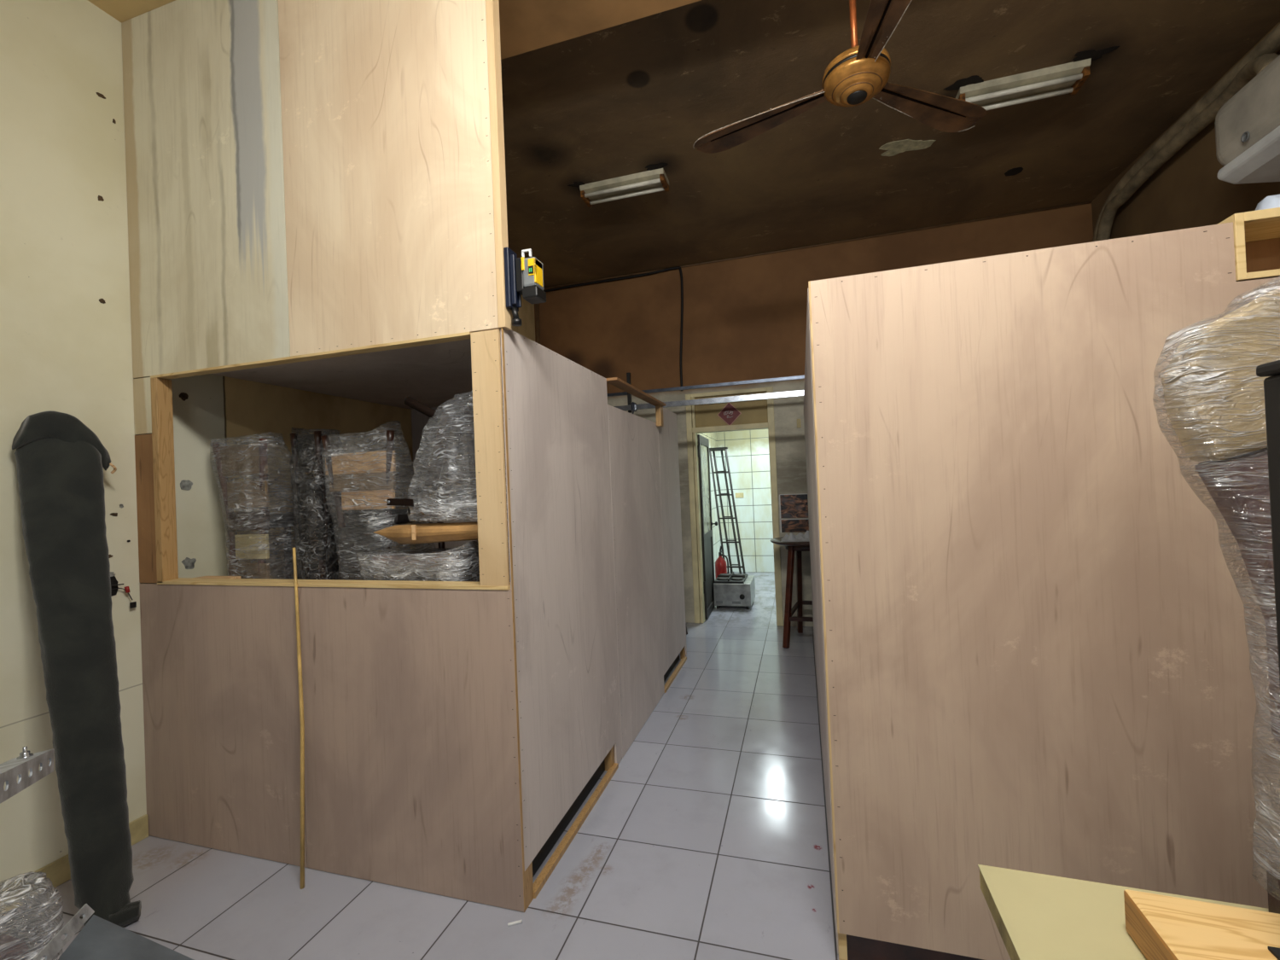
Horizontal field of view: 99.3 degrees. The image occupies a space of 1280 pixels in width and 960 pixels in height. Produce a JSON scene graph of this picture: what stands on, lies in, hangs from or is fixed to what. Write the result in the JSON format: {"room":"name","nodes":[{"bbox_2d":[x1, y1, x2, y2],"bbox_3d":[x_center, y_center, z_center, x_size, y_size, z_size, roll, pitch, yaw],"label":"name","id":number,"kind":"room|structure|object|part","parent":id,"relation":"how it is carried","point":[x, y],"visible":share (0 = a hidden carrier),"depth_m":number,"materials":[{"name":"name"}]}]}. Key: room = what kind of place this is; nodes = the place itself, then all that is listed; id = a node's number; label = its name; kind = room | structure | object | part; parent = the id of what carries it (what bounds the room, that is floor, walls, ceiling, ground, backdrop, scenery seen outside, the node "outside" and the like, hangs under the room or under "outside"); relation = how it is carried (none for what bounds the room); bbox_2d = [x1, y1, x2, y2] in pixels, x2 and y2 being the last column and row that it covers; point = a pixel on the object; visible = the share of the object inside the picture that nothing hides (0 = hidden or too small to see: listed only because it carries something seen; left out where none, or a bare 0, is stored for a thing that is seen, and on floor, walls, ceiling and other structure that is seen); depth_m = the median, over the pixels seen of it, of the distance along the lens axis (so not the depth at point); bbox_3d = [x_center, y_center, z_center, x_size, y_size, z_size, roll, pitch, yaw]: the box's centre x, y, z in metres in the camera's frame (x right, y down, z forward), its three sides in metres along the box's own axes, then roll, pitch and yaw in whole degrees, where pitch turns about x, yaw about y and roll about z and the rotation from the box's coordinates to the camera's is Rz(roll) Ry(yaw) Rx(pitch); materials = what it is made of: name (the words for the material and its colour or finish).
{"room":"shop","nodes":[
{"label":"shop","id":0,"kind":"room"},
{"bbox_2d":[87,0,175,23],"bbox_3d":[-0.450,-2.332,-0.550,5.490,0.215,5.500,-3,-1,17],"label":"ceiling","id":1,"kind":"structure","parent":0,"point":[121,10],"depth_m":2.43,"materials":[{"name":"beige paint"}]},
{"bbox_2d":[0,0,535,884],"bbox_3d":[-2.512,-0.351,2.033,0.102,3.950,9.270,-3,-1,17],"label":"wall","id":2,"kind":"structure","parent":0,"point":[66,324],"depth_m":2.33,"materials":[{"name":"paint"}]},
{"bbox_2d":[0,814,148,915],"bbox_3d":[-2.967,1.575,0.012,0.015,0.100,5.128,-3,-1,17],"label":"baseboard","id":3,"kind":"structure","parent":2,"relation":"attached to","point":[58,871],"depth_m":2.18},
{"bbox_2d":[110,571,136,608],"bbox_3d":[-2.306,0.488,2.370,0.034,0.173,0.177,-3,-1,17],"label":"junction box","id":4,"kind":"object","parent":2,"relation":"attached to","point":[114,584],"visible":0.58,"depth_m":2.40,"materials":[{"name":"black plastic"}]},
{"bbox_2d":[606,375,804,396],"bbox_3d":[1.228,-0.902,4.887,5.450,0.028,0.032,-3,-1,17],"label":"steel rail","id":5,"kind":"object","parent":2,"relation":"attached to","point":[798,377],"visible":0.29,"depth_m":5.03,"materials":[{"name":"silver metal"}]},
{"bbox_2d":[0,572,838,959],"bbox_3d":[0.737,1.524,2.784,5.700,0.050,12.550,-3,-1,17],"label":"floor","id":6,"kind":"structure","parent":0,"point":[707,839],"depth_m":2.13,"materials":[{"name":"tile"}]},
{"bbox_2d":[0,871,63,959],"bbox_3d":[-1.609,1.304,1.250,0.291,0.552,0.375,-3,-1,17],"label":"wrapped bundle","id":7,"kind":"object","parent":6,"relation":"on","point":[14,947],"visible":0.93,"depth_m":1.41,"materials":[{"name":"white"}]},
{"bbox_2d":[11,410,141,927],"bbox_3d":[-2.122,0.665,2.042,0.523,1.897,0.290,-3,-1,42],"label":"fabric bag","id":8,"kind":"object","parent":6,"relation":"on","point":[61,461],"visible":0.98,"depth_m":2.04,"materials":[{"name":"black fabric"}]},
{"bbox_3d":[-2.239,-0.052,2.306,0.025,0.051,0.032,-2,-1,-13],"label":"cord","id":9,"kind":"part","parent":8,"relation":"part of","materials":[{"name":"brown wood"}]},
{"bbox_2d":[0,746,194,959],"bbox_3d":[-0.941,0.975,0.840,0.363,1.147,0.883,-2,-1,-22],"label":"stand","id":10,"kind":"object","parent":6,"relation":"on","point":[100,939],"visible":1,"depth_m":1.11,"materials":[{"name":"metal"}]},
{"bbox_3d":[-1.038,0.500,0.888,0.003,0.189,0.622,-2,-1,-37],"label":"slotted arm","id":11,"kind":"part","parent":10,"relation":"part of"},
{"bbox_2d":[292,547,304,889],"bbox_3d":[-1.351,0.926,2.160,0.026,1.306,0.125,-2,-1,-25],"label":"stick","id":12,"kind":"object","parent":6,"relation":"on","point":[297,613],"visible":1,"depth_m":2.16,"materials":[{"name":"brown wood"}]},
{"bbox_2d":[121,0,686,912],"bbox_3d":[-0.966,-0.292,3.585,1.973,3.734,2.874,-3,-1,17],"label":"wall","id":13,"kind":"structure","parent":6,"relation":"on","point":[317,200],"depth_m":2.23,"materials":[{"name":"brown wood"}]},
{"bbox_3d":[-2.167,0.002,2.477,0.039,0.925,0.064,-3,-1,17],"label":"window post","id":14,"kind":"part","parent":13,"relation":"part of","materials":[{"name":"brown wood"}]},
{"bbox_3d":[-1.915,-1.309,2.376,0.928,1.646,0.012,-3,-1,17],"label":"panel","id":15,"kind":"part","parent":13,"relation":"part of","materials":[{"name":"beige wood"}]},
{"bbox_2d":[193,576,240,578],"bbox_3d":[-1.972,0.557,2.522,0.220,0.210,0.088,-3,-1,17],"label":"wooden block","id":16,"kind":"object","parent":13,"relation":"on","point":[202,577],"visible":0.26,"depth_m":2.52,"materials":[{"name":"brown wood"}]},
{"bbox_3d":[-1.820,1.026,2.353,0.924,1.142,0.012,-3,-1,17],"label":"panel","id":17,"kind":"part","parent":13,"relation":"part of","materials":[{"name":"brown wood"}]},
{"bbox_2d":[209,432,309,579],"bbox_3d":[-1.896,0.221,2.826,0.375,0.888,0.440,-3,-1,17],"label":"chair","id":18,"kind":"object","parent":13,"relation":"on","point":[245,460],"visible":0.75,"depth_m":2.67,"materials":[{"name":"plastic"}]},
{"bbox_3d":[-2.059,0.240,2.714,0.100,0.860,0.064,-2,-1,-2],"label":"post","id":19,"kind":"part","parent":18,"relation":"part of","materials":[{"name":"wood"}]},
{"bbox_3d":[-1.812,0.229,2.640,0.100,0.860,0.064,-3,-1,35],"label":"post","id":20,"kind":"part","parent":18,"relation":"part of","materials":[{"name":"wood"}]},
{"bbox_3d":[-1.883,0.212,2.859,0.290,0.060,0.370,-3,-1,17],"label":"seat","id":21,"kind":"part","parent":18,"relation":"part of","materials":[{"name":"plastic"}]},
{"bbox_3d":[-1.966,0.452,3.036,0.042,0.430,0.034,-3,-1,17],"label":"leg","id":22,"kind":"part","parent":18,"relation":"part of","materials":[{"name":"wood"}]},
{"bbox_2d":[289,427,368,580],"bbox_3d":[-1.577,0.190,2.847,0.211,0.920,0.439,-3,-1,17],"label":"chair","id":23,"kind":"object","parent":13,"relation":"on","point":[317,554],"visible":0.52,"depth_m":2.68,"materials":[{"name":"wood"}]},
{"bbox_3d":[-1.686,0.209,2.712,0.053,0.887,0.074,-3,-1,17],"label":"post","id":24,"kind":"part","parent":23,"relation":"part of","materials":[{"name":"wood"}]},
{"bbox_3d":[-1.562,0.204,2.675,0.053,0.887,0.074,-3,-1,17],"label":"post","id":25,"kind":"part","parent":23,"relation":"part of","materials":[{"name":"wood"}]},
{"bbox_3d":[-1.569,0.199,2.881,0.130,0.060,0.370,-3,-1,17],"label":"seat","id":26,"kind":"part","parent":23,"relation":"part of","materials":[{"name":"plastic"}]},
{"bbox_3d":[-1.312,0.424,2.235,1.780,0.014,0.084,-3,-1,17],"label":"window sill","id":27,"kind":"part","parent":13,"relation":"part of","materials":[{"name":"brown wood"}]},
{"bbox_2d":[320,420,445,580],"bbox_3d":[-1.261,0.183,2.721,0.436,0.909,0.440,-3,-1,17],"label":"chair","id":28,"kind":"object","parent":13,"relation":"on","point":[375,471],"visible":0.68,"depth_m":2.57,"materials":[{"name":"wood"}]},
{"bbox_3d":[-1.461,0.214,2.620,0.100,0.860,0.064,-2,-1,-2],"label":"post","id":29,"kind":"part","parent":28,"relation":"part of","materials":[{"name":"wood"}]},
{"bbox_3d":[-1.252,0.184,2.755,0.360,0.060,0.370,-3,-1,17],"label":"seat","id":30,"kind":"part","parent":28,"relation":"part of","materials":[{"name":"clear plastic"}]},
{"bbox_3d":[-1.148,0.201,2.527,0.100,0.860,0.064,-3,-1,35],"label":"post","id":31,"kind":"part","parent":28,"relation":"part of","materials":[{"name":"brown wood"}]},
{"bbox_3d":[-1.033,0.411,2.842,0.042,0.430,0.034,-3,-1,17],"label":"leg","id":32,"kind":"part","parent":28,"relation":"part of","materials":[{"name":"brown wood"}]},
{"bbox_3d":[-1.005,-1.350,2.106,0.964,1.646,0.013,-3,-1,17],"label":"panel","id":33,"kind":"part","parent":13,"relation":"part of","materials":[{"name":"beige wood"}]},
{"bbox_3d":[-0.904,0.985,2.081,0.982,1.142,0.013,-3,-1,17],"label":"panel","id":34,"kind":"part","parent":13,"relation":"part of","materials":[{"name":"brown wood"}]},
{"bbox_2d":[354,540,479,581],"bbox_3d":[-0.915,0.434,2.285,0.576,0.363,0.223,-3,-1,17],"label":"wrapped bundle","id":35,"kind":"object","parent":13,"relation":"on","point":[409,565],"visible":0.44,"depth_m":2.23,"materials":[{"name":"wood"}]},
{"bbox_3d":[-1.079,0.495,2.272,0.030,0.254,0.030,-3,-1,17],"label":"leg","id":36,"kind":"part","parent":35,"relation":"part of","materials":[{"name":"wood"}]},
{"bbox_3d":[-0.915,0.336,2.285,0.400,0.050,0.160,-3,-1,17],"label":"seat","id":37,"kind":"part","parent":35,"relation":"part of","materials":[{"name":"clear plastic"}]},
{"bbox_2d":[373,520,508,543],"bbox_3d":[-0.825,0.218,2.254,0.600,0.091,0.208,-3,-1,17],"label":"wooden board","id":38,"kind":"object","parent":35,"relation":"on","point":[422,532],"visible":0.76,"depth_m":2.17,"materials":[{"name":"brown wood"}]},
{"bbox_2d":[386,390,507,521],"bbox_3d":[-0.769,-0.094,2.273,0.513,0.524,0.255,-3,-1,17],"label":"chair","id":39,"kind":"object","parent":38,"relation":"on","point":[445,445],"visible":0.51,"depth_m":2.24,"materials":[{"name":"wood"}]},
{"bbox_3d":[-0.888,-0.288,2.260,0.183,0.127,0.037,-2,-1,6],"label":"leg","id":40,"kind":"part","parent":39,"relation":"part of","materials":[{"name":"brown wood"}]},
{"bbox_3d":[-0.839,-0.088,2.252,0.153,0.380,0.035,-3,-1,17],"label":"leg","id":41,"kind":"part","parent":39,"relation":"part of","materials":[{"name":"plastic"}]},
{"bbox_3d":[-0.765,0.119,2.277,0.370,0.050,0.170,-3,-1,17],"label":"seat","id":42,"kind":"part","parent":39,"relation":"part of","materials":[{"name":"clear plastic"}]},
{"bbox_3d":[-0.824,-0.088,2.356,0.144,0.379,0.035,-3,-1,22],"label":"leg","id":43,"kind":"part","parent":39,"relation":"part of","materials":[{"name":"plastic"}]},
{"bbox_3d":[-0.667,-0.106,2.185,0.067,0.392,0.035,-3,-1,35],"label":"leg","id":44,"kind":"part","parent":39,"relation":"part of","materials":[{"name":"plastic"}]},
{"bbox_3d":[-0.772,0.481,2.181,0.030,0.254,0.030,-3,-1,17],"label":"leg","id":45,"kind":"part","parent":35,"relation":"part of","materials":[{"name":"wood"}]},
{"bbox_3d":[-0.738,0.481,2.296,0.030,0.254,0.030,-3,-1,17],"label":"leg","id":46,"kind":"part","parent":35,"relation":"part of","materials":[{"name":"wood"}]},
{"bbox_3d":[-1.075,0.500,4.067,1.415,2.170,0.015,-3,-1,17],"label":"panel","id":47,"kind":"part","parent":13,"relation":"part of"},
{"bbox_3d":[-0.524,-1.371,1.980,0.029,1.646,0.045,-3,-1,17],"label":"corner post","id":48,"kind":"part","parent":13,"relation":"part of","materials":[{"name":"beige wood"}]},
{"bbox_2d":[503,246,546,326],"bbox_3d":[-0.415,-0.701,1.976,0.123,0.275,0.085,-3,-1,17],"label":"laser level","id":49,"kind":"object","parent":13,"relation":"attached to","point":[523,276],"visible":1,"depth_m":1.95,"materials":[{"name":"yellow plastic"}]},
{"bbox_3d":[-0.427,-0.738,1.977,0.030,0.120,0.050,-3,-1,17],"label":"bracket arm","id":50,"kind":"part","parent":49,"relation":"part of"},
{"bbox_3d":[-0.387,-0.747,1.929,0.019,0.026,0.002,-3,-1,17],"label":"label plate","id":51,"kind":"part","parent":49,"relation":"part of","materials":[{"name":"green plastic"}]},
{"bbox_3d":[-0.302,0.489,2.476,0.013,2.098,1.087,-3,-1,17],"label":"panel","id":52,"kind":"part","parent":13,"relation":"part of","materials":[{"name":"brown wood"}]},
{"bbox_2d":[498,0,700,59],"bbox_3d":[0.390,-2.280,2.270,5.490,0.129,0.385,-3,-1,17],"label":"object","id":53,"kind":"object","parent":13,"relation":"attached to","point":[526,26],"depth_m":2.56,"materials":[{"name":"brown wood"}]},
{"bbox_3d":[0.013,0.556,3.525,0.013,1.952,1.096,-3,-1,17],"label":"panel","id":54,"kind":"part","parent":13,"relation":"part of","materials":[{"name":"brown wood"}]},
{"bbox_3d":[0.261,0.473,4.375,0.012,2.080,0.666,-3,-1,17],"label":"panel","id":55,"kind":"part","parent":13,"relation":"part of","materials":[{"name":"beige wood"}]},
{"bbox_2d":[507,919,522,926],"bbox_3d":[-0.433,1.534,1.882,0.047,0.009,0.009,-2,-1,-15],"label":"stub","id":56,"kind":"object","parent":6,"relation":"on","point":[519,921],"visible":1,"depth_m":1.88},
{"bbox_2d":[715,545,728,579],"bbox_3d":[1.088,1.193,7.185,0.194,0.670,0.165,-3,-1,17],"label":"fire extinguisher","id":57,"kind":"object","parent":6,"relation":"on","point":[721,567],"visible":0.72,"depth_m":7.14,"materials":[{"name":"red paint"}]},
{"bbox_3d":[1.062,0.928,7.162,0.052,0.140,0.121,-2,-1,-8],"label":"valve handle","id":58,"kind":"part","parent":57,"relation":"part of","materials":[{"name":"black metal"}]},
{"bbox_2d":[709,447,745,573],"bbox_3d":[1.226,0.524,7.718,0.304,2.015,0.847,-2,-1,-5],"label":"ladder","id":59,"kind":"object","parent":6,"relation":"on","point":[721,449],"visible":0.88,"depth_m":7.75,"materials":[{"name":"grey metal"}]},
{"bbox_3d":[1.115,0.536,7.713,0.022,1.999,0.662,-2,-1,-7],"label":"rail","id":60,"kind":"part","parent":59,"relation":"part of","materials":[{"name":"grey metal"}]},
{"bbox_3d":[1.155,-0.466,8.043,0.280,0.025,0.120,-3,-1,17],"label":"plate","id":61,"kind":"part","parent":59,"relation":"part of","materials":[{"name":"grey metal"}]},
{"bbox_3d":[1.196,0.533,7.793,0.022,1.998,0.604,-2,-1,-13],"label":"rail","id":62,"kind":"part","parent":59,"relation":"part of","materials":[{"name":"black metal"}]},
{"bbox_3d":[1.311,0.528,7.759,0.022,1.998,0.604,-2,-1,-13],"label":"rail","id":63,"kind":"part","parent":59,"relation":"part of","materials":[{"name":"grey metal"}]},
{"bbox_3d":[1.350,0.525,7.643,0.022,1.999,0.675,-2,-1,-10],"label":"rail","id":64,"kind":"part","parent":59,"relation":"part of","materials":[{"name":"black metal"}]},
{"bbox_2d":[713,571,755,609],"bbox_3d":[1.161,1.344,6.657,0.435,0.350,0.620,-3,-1,17],"label":"gas stove","id":65,"kind":"object","parent":6,"relation":"on","point":[737,590],"visible":1,"depth_m":6.41,"materials":[{"name":"grey metal"}]},
{"bbox_3d":[0.999,1.191,6.580,0.140,0.016,0.140,-3,-1,17],"label":"burner","id":66,"kind":"part","parent":65,"relation":"part of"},
{"bbox_2d":[713,573,747,583],"bbox_3d":[1.124,1.208,6.684,0.350,0.024,0.550,-3,-1,17],"label":"cooktop","id":67,"kind":"object","parent":65,"relation":"in","point":[723,578],"depth_m":6.53,"materials":[{"name":"silver metal"}]},
{"bbox_3d":[1.131,1.438,6.373,0.100,0.030,0.002,-3,-1,17],"label":"label plate","id":68,"kind":"part","parent":65,"relation":"part of","materials":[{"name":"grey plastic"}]},
{"bbox_3d":[1.166,1.184,6.531,0.140,0.016,0.140,-3,-1,17],"label":"burner","id":69,"kind":"part","parent":65,"relation":"part of","materials":[{"name":"black metal"}]},
{"bbox_3d":[1.191,1.365,6.341,0.060,0.060,0.030,-3,-1,17],"label":"knob","id":70,"kind":"part","parent":65,"relation":"part of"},
{"bbox_2d":[770,536,813,648],"bbox_3d":[1.575,1.020,5.048,0.674,0.938,0.674,-3,-1,17],"label":"round table","id":71,"kind":"object","parent":6,"relation":"on","point":[791,547],"visible":0.46,"depth_m":4.92,"materials":[{"name":"brown wood"}]},
{"bbox_3d":[1.344,1.042,4.908,0.215,0.911,0.045,-2,-1,-44],"label":"leg","id":72,"kind":"part","parent":71,"relation":"part of","materials":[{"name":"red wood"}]},
{"bbox_2d":[780,530,809,541],"bbox_3d":[1.503,0.513,5.051,0.378,0.078,0.384,-3,-1,17],"label":"plastic sheet","id":73,"kind":"object","parent":71,"relation":"on","point":[800,537],"visible":0.65,"depth_m":5.01,"materials":[{"name":"plastic"}]},
{"bbox_3d":[1.542,1.037,5.261,0.045,0.909,0.166,-2,-1,5],"label":"leg","id":74,"kind":"part","parent":71,"relation":"part of","materials":[{"name":"brown wood"}]},
{"bbox_2d":[803,207,1279,959],"bbox_3d":[2.212,0.373,2.832,2.505,2.128,3.174,-3,-1,17],"label":"wall","id":75,"kind":"structure","parent":6,"relation":"on","point":[1032,652],"depth_m":1.52,"materials":[{"name":"brown wood"}]},
{"bbox_2d":[613,389,803,411],"bbox_3d":[1.122,-0.700,4.501,5.450,0.045,0.032,-3,-1,17],"label":"steel rail","id":76,"kind":"object","parent":75,"relation":"attached to","point":[791,393],"visible":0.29,"depth_m":4.62,"materials":[{"name":"silver metal"}]},
{"bbox_2d":[626,372,632,413],"bbox_3d":[-0.096,-0.788,4.912,0.030,0.360,0.034,-3,-1,17],"label":"hanger","id":77,"kind":"object","parent":76,"relation":"attached to","point":[628,375],"visible":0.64,"depth_m":4.90,"materials":[{"name":"black metal"}]},
{"bbox_2d":[631,401,636,413],"bbox_3d":[-0.050,-0.608,4.842,0.038,0.164,0.072,-3,-1,17],"label":"clamp","id":78,"kind":"object","parent":76,"relation":"hanging from","point":[633,407],"visible":0.6,"depth_m":4.81,"materials":[{"name":"silver metal"}]},
{"bbox_3d":[1.026,0.435,3.212,0.012,2.101,3.119,-3,-1,17],"label":"panel","id":79,"kind":"part","parent":75,"relation":"part of","materials":[{"name":"beige wood"}]},
{"bbox_3d":[1.836,-0.606,1.381,0.616,0.170,0.184,-3,-1,17],"label":"box frame","id":80,"kind":"part","parent":75,"relation":"part of","materials":[{"name":"yellow wood"}]},
{"bbox_2d":[1255,194,1279,210],"bbox_3d":[1.930,-0.752,1.555,0.304,0.160,0.150,-3,-1,17],"label":"plastic bag","id":81,"kind":"object","parent":75,"relation":"on","point":[1271,201],"visible":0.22,"depth_m":1.57,"materials":[{"name":"white plastic"}]},
{"bbox_2d":[977,864,1268,959],"bbox_3d":[1.006,1.089,0.527,0.965,0.750,0.778,-3,-1,17],"label":"table","id":82,"kind":"object","parent":6,"relation":"on","point":[1036,916],"visible":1,"depth_m":0.91,"materials":[{"name":"beige wood"}]},
{"bbox_2d":[1123,889,1279,959],"bbox_3d":[1.027,0.678,0.522,0.688,0.069,0.542,-3,-1,17],"label":"board","id":83,"kind":"object","parent":82,"relation":"on","point":[1162,927],"visible":1,"depth_m":0.80,"materials":[{"name":"brown wood"}]},
{"bbox_2d":[1256,360,1279,959],"bbox_3d":[0.908,0.244,0.680,0.148,0.810,0.120,-3,-1,17],"label":"post","id":84,"kind":"object","parent":83,"relation":"on","point":[1271,384],"visible":1,"depth_m":0.73,"materials":[{"name":"metal"}]},
{"bbox_3d":[0.906,0.251,0.699,0.100,0.786,0.055,-3,-1,17],"label":"post","id":85,"kind":"part","parent":84,"relation":"part of","materials":[{"name":"black metal"}]},
{"bbox_3d":[0.925,0.646,0.676,0.148,0.005,0.120,-3,-1,17],"label":"foot plate","id":86,"kind":"part","parent":84,"relation":"part of","materials":[{"name":"black metal"}]},
{"bbox_2d":[1152,276,1279,913],"bbox_3d":[1.123,0.141,0.862,0.467,1.141,0.123,-3,-1,17],"label":"furniture","id":87,"kind":"object","parent":82,"relation":"on","point":[1211,391],"visible":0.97,"depth_m":0.89,"materials":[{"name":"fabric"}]},
{"bbox_2d":[1161,286,1279,461],"bbox_3d":[1.117,-0.234,0.863,0.446,0.390,0.074,-3,-1,17],"label":"cushion","id":88,"kind":"object","parent":87,"relation":"on","point":[1208,404],"depth_m":0.88,"materials":[{"name":"plastic"}]},
{"bbox_3d":[1.155,0.205,0.854,0.405,0.706,0.063,-3,-1,17],"label":"backrest","id":89,"kind":"part","parent":87,"relation":"part of","materials":[{"name":"brown wood"}]},
{"bbox_3d":[1.041,0.676,0.864,0.045,0.080,0.035,-3,-1,17],"label":"leg","id":90,"kind":"part","parent":87,"relation":"part of","materials":[{"name":"brown wood"}]},
{"bbox_2d":[697,432,721,578],"bbox_3d":[0.811,0.066,7.542,0.100,2.950,3.179,-3,-1,17],"label":"wall","id":91,"kind":"structure","parent":0,"point":[712,437],"depth_m":8.52,"materials":[{"name":"tile"}]},
{"bbox_2d":[716,429,774,572],"bbox_3d":[2.100,0.026,8.865,1.820,2.950,0.108,-3,-1,17],"label":"wall","id":92,"kind":"structure","parent":0,"point":[747,450],"depth_m":8.91,"materials":[{"name":"white tile"}]},
{"bbox_3d":[1.639,0.251,8.950,0.130,0.080,0.008,-3,-1,17],"label":"socket plate","id":93,"kind":"part","parent":92,"relation":"part of","materials":[{"name":"beige plastic"}]},
{"bbox_2d":[534,203,1093,626],"bbox_3d":[1.468,-0.480,5.634,5.490,3.950,0.100,-3,-1,17],"label":"wall","id":94,"kind":"structure","parent":0,"point":[745,318],"depth_m":5.70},
{"bbox_2d":[535,303,540,343],"bbox_3d":[-1.176,-1.369,6.338,0.041,1.560,0.041,-3,-1,39],"label":"conduit","id":95,"kind":"object","parent":94,"relation":"attached to","point":[537,311],"visible":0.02,"depth_m":6.33,"materials":[{"name":"brown plastic"}]},
{"bbox_2d":[543,266,683,390],"bbox_3d":[-0.364,-1.598,6.097,1.773,1.344,0.028,-3,-1,17],"label":"cable","id":96,"kind":"object","parent":94,"relation":"attached to","point":[677,267],"visible":0.91,"depth_m":5.87,"materials":[{"name":"plastic"}]},
{"bbox_2d":[685,386,783,626],"bbox_3d":[1.097,0.286,6.116,0.920,2.460,0.850,-3,-1,17],"label":"door frame","id":97,"kind":"structure","parent":94,"relation":"in","point":[755,414],"depth_m":5.83,"materials":[{"name":"beige paint"}]},
{"bbox_3d":[0.747,0.102,6.272,0.016,1.000,0.610,-3,-1,15],"label":"panel","id":98,"kind":"part","parent":97,"relation":"part of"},
{"bbox_3d":[0.787,1.056,6.262,0.016,0.750,0.610,-3,-1,15],"label":"panel","id":99,"kind":"part","parent":97,"relation":"part of","materials":[{"name":"grey metal"}]},
{"bbox_2d":[717,401,741,424],"bbox_3d":[0.945,-0.698,5.750,0.256,0.256,0.012,-3,-1,17],"label":"diamond sign","id":100,"kind":"object","parent":97,"relation":"attached to","point":[729,414],"visible":1,"depth_m":5.75,"materials":[{"name":"red paper"}]},
{"bbox_3d":[0.963,-0.741,5.765,0.760,0.325,0.025,-3,-1,17],"label":"transom panel","id":101,"kind":"part","parent":97,"relation":"part of","materials":[{"name":"beige wood"}]},
{"bbox_2d":[779,493,808,518],"bbox_3d":[1.683,0.261,5.511,0.521,0.249,0.015,-3,-1,17],"label":"photo board","id":102,"kind":"object","parent":94,"relation":"attached to","point":[791,505],"visible":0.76,"depth_m":5.54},
{"bbox_2d":[779,518,808,532],"bbox_3d":[1.692,0.461,5.509,0.521,0.139,0.015,-3,-1,17],"label":"photo board","id":103,"kind":"object","parent":94,"relation":"attached to","point":[787,525],"visible":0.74,"depth_m":5.54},
{"bbox_2d":[797,418,801,427],"bbox_3d":[1.616,-0.578,5.530,0.040,0.090,0.014,-3,-1,17],"label":"wall switch","id":104,"kind":"object","parent":94,"relation":"attached to","point":[799,424],"visible":1,"depth_m":5.52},
{"bbox_2d":[543,201,1091,289],"bbox_3d":[1.377,-2.343,5.589,5.460,0.016,0.016,-3,-1,17],"label":"trim","id":105,"kind":"structure","parent":94,"relation":"attached to","point":[1087,202],"depth_m":5.38,"materials":[{"name":"brown wood"}]},
{"bbox_2d":[500,0,1279,287],"bbox_3d":[0.852,-2.397,3.846,5.490,0.104,3.670,-3,-1,17],"label":"ceiling","id":106,"kind":"structure","parent":0,"point":[637,96],"depth_m":3.60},
{"bbox_2d":[579,168,669,207],"bbox_3d":[-0.121,-2.262,4.224,0.670,0.084,0.200,-3,-1,17],"label":"lamp","id":107,"kind":"object","parent":106,"relation":"attached to","point":[647,182],"visible":1,"depth_m":4.19,"materials":[{"name":"white metal"}]},
{"bbox_2d":[693,0,986,153],"bbox_3d":[0.837,-2.015,2.290,1.388,0.695,1.306,-3,-1,17],"label":"ceiling fan","id":108,"kind":"object","parent":106,"relation":"hanging from","point":[859,74],"visible":1,"depth_m":2.45,"materials":[{"name":"brown wood"}]},
{"bbox_3d":[0.577,-1.723,2.626,0.687,0.033,0.182,-3,-1,33],"label":"blade","id":109,"kind":"part","parent":108,"relation":"part of","materials":[{"name":"brown wood"}]},
{"bbox_3d":[0.936,-2.062,2.388,0.027,0.510,0.028,-3,-1,17],"label":"down rod","id":110,"kind":"part","parent":108,"relation":"part of","materials":[{"name":"orange metal"}]},
{"bbox_3d":[0.909,-1.744,1.943,0.182,0.033,0.687,-2,-1,5],"label":"blade","id":111,"kind":"part","parent":108,"relation":"part of","materials":[{"name":"brown wood"}]},
{"bbox_3d":[1.357,-1.756,2.556,0.687,0.033,0.182,-2,-1,-23],"label":"blade","id":112,"kind":"part","parent":108,"relation":"part of","materials":[{"name":"brown wood"}]},
{"bbox_2d":[955,58,1091,110],"bbox_3d":[2.305,-2.372,3.321,0.670,0.084,0.210,-3,-1,17],"label":"lamp","id":113,"kind":"object","parent":106,"relation":"attached to","point":[1067,78],"visible":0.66,"depth_m":3.27,"materials":[{"name":"white metal"}]},
{"bbox_2d":[1091,22,1279,238],"bbox_3d":[2.841,-0.589,0.444,0.100,3.950,9.270,-3,-1,17],"label":"wall","id":114,"kind":"structure","parent":0,"point":[1186,192],"depth_m":3.66,"materials":[{"name":"brown paint"}]},
{"bbox_2d":[1092,23,1279,241],"bbox_3d":[3.322,-1.774,3.000,0.292,1.172,3.650,-3,-1,17],"label":"pipe","id":115,"kind":"object","parent":114,"relation":"attached to","point":[1204,112],"visible":0.73,"depth_m":3.46,"materials":[{"name":"grey metal"}]},
{"bbox_2d":[1214,54,1279,184],"bbox_3d":[2.911,-1.647,1.975,0.544,0.450,1.450,-3,-1,17],"label":"air conditioner","id":116,"kind":"object","parent":114,"relation":"attached to","point":[1248,125],"visible":1,"depth_m":2.51,"materials":[{"name":"grey plastic"}]}
]}

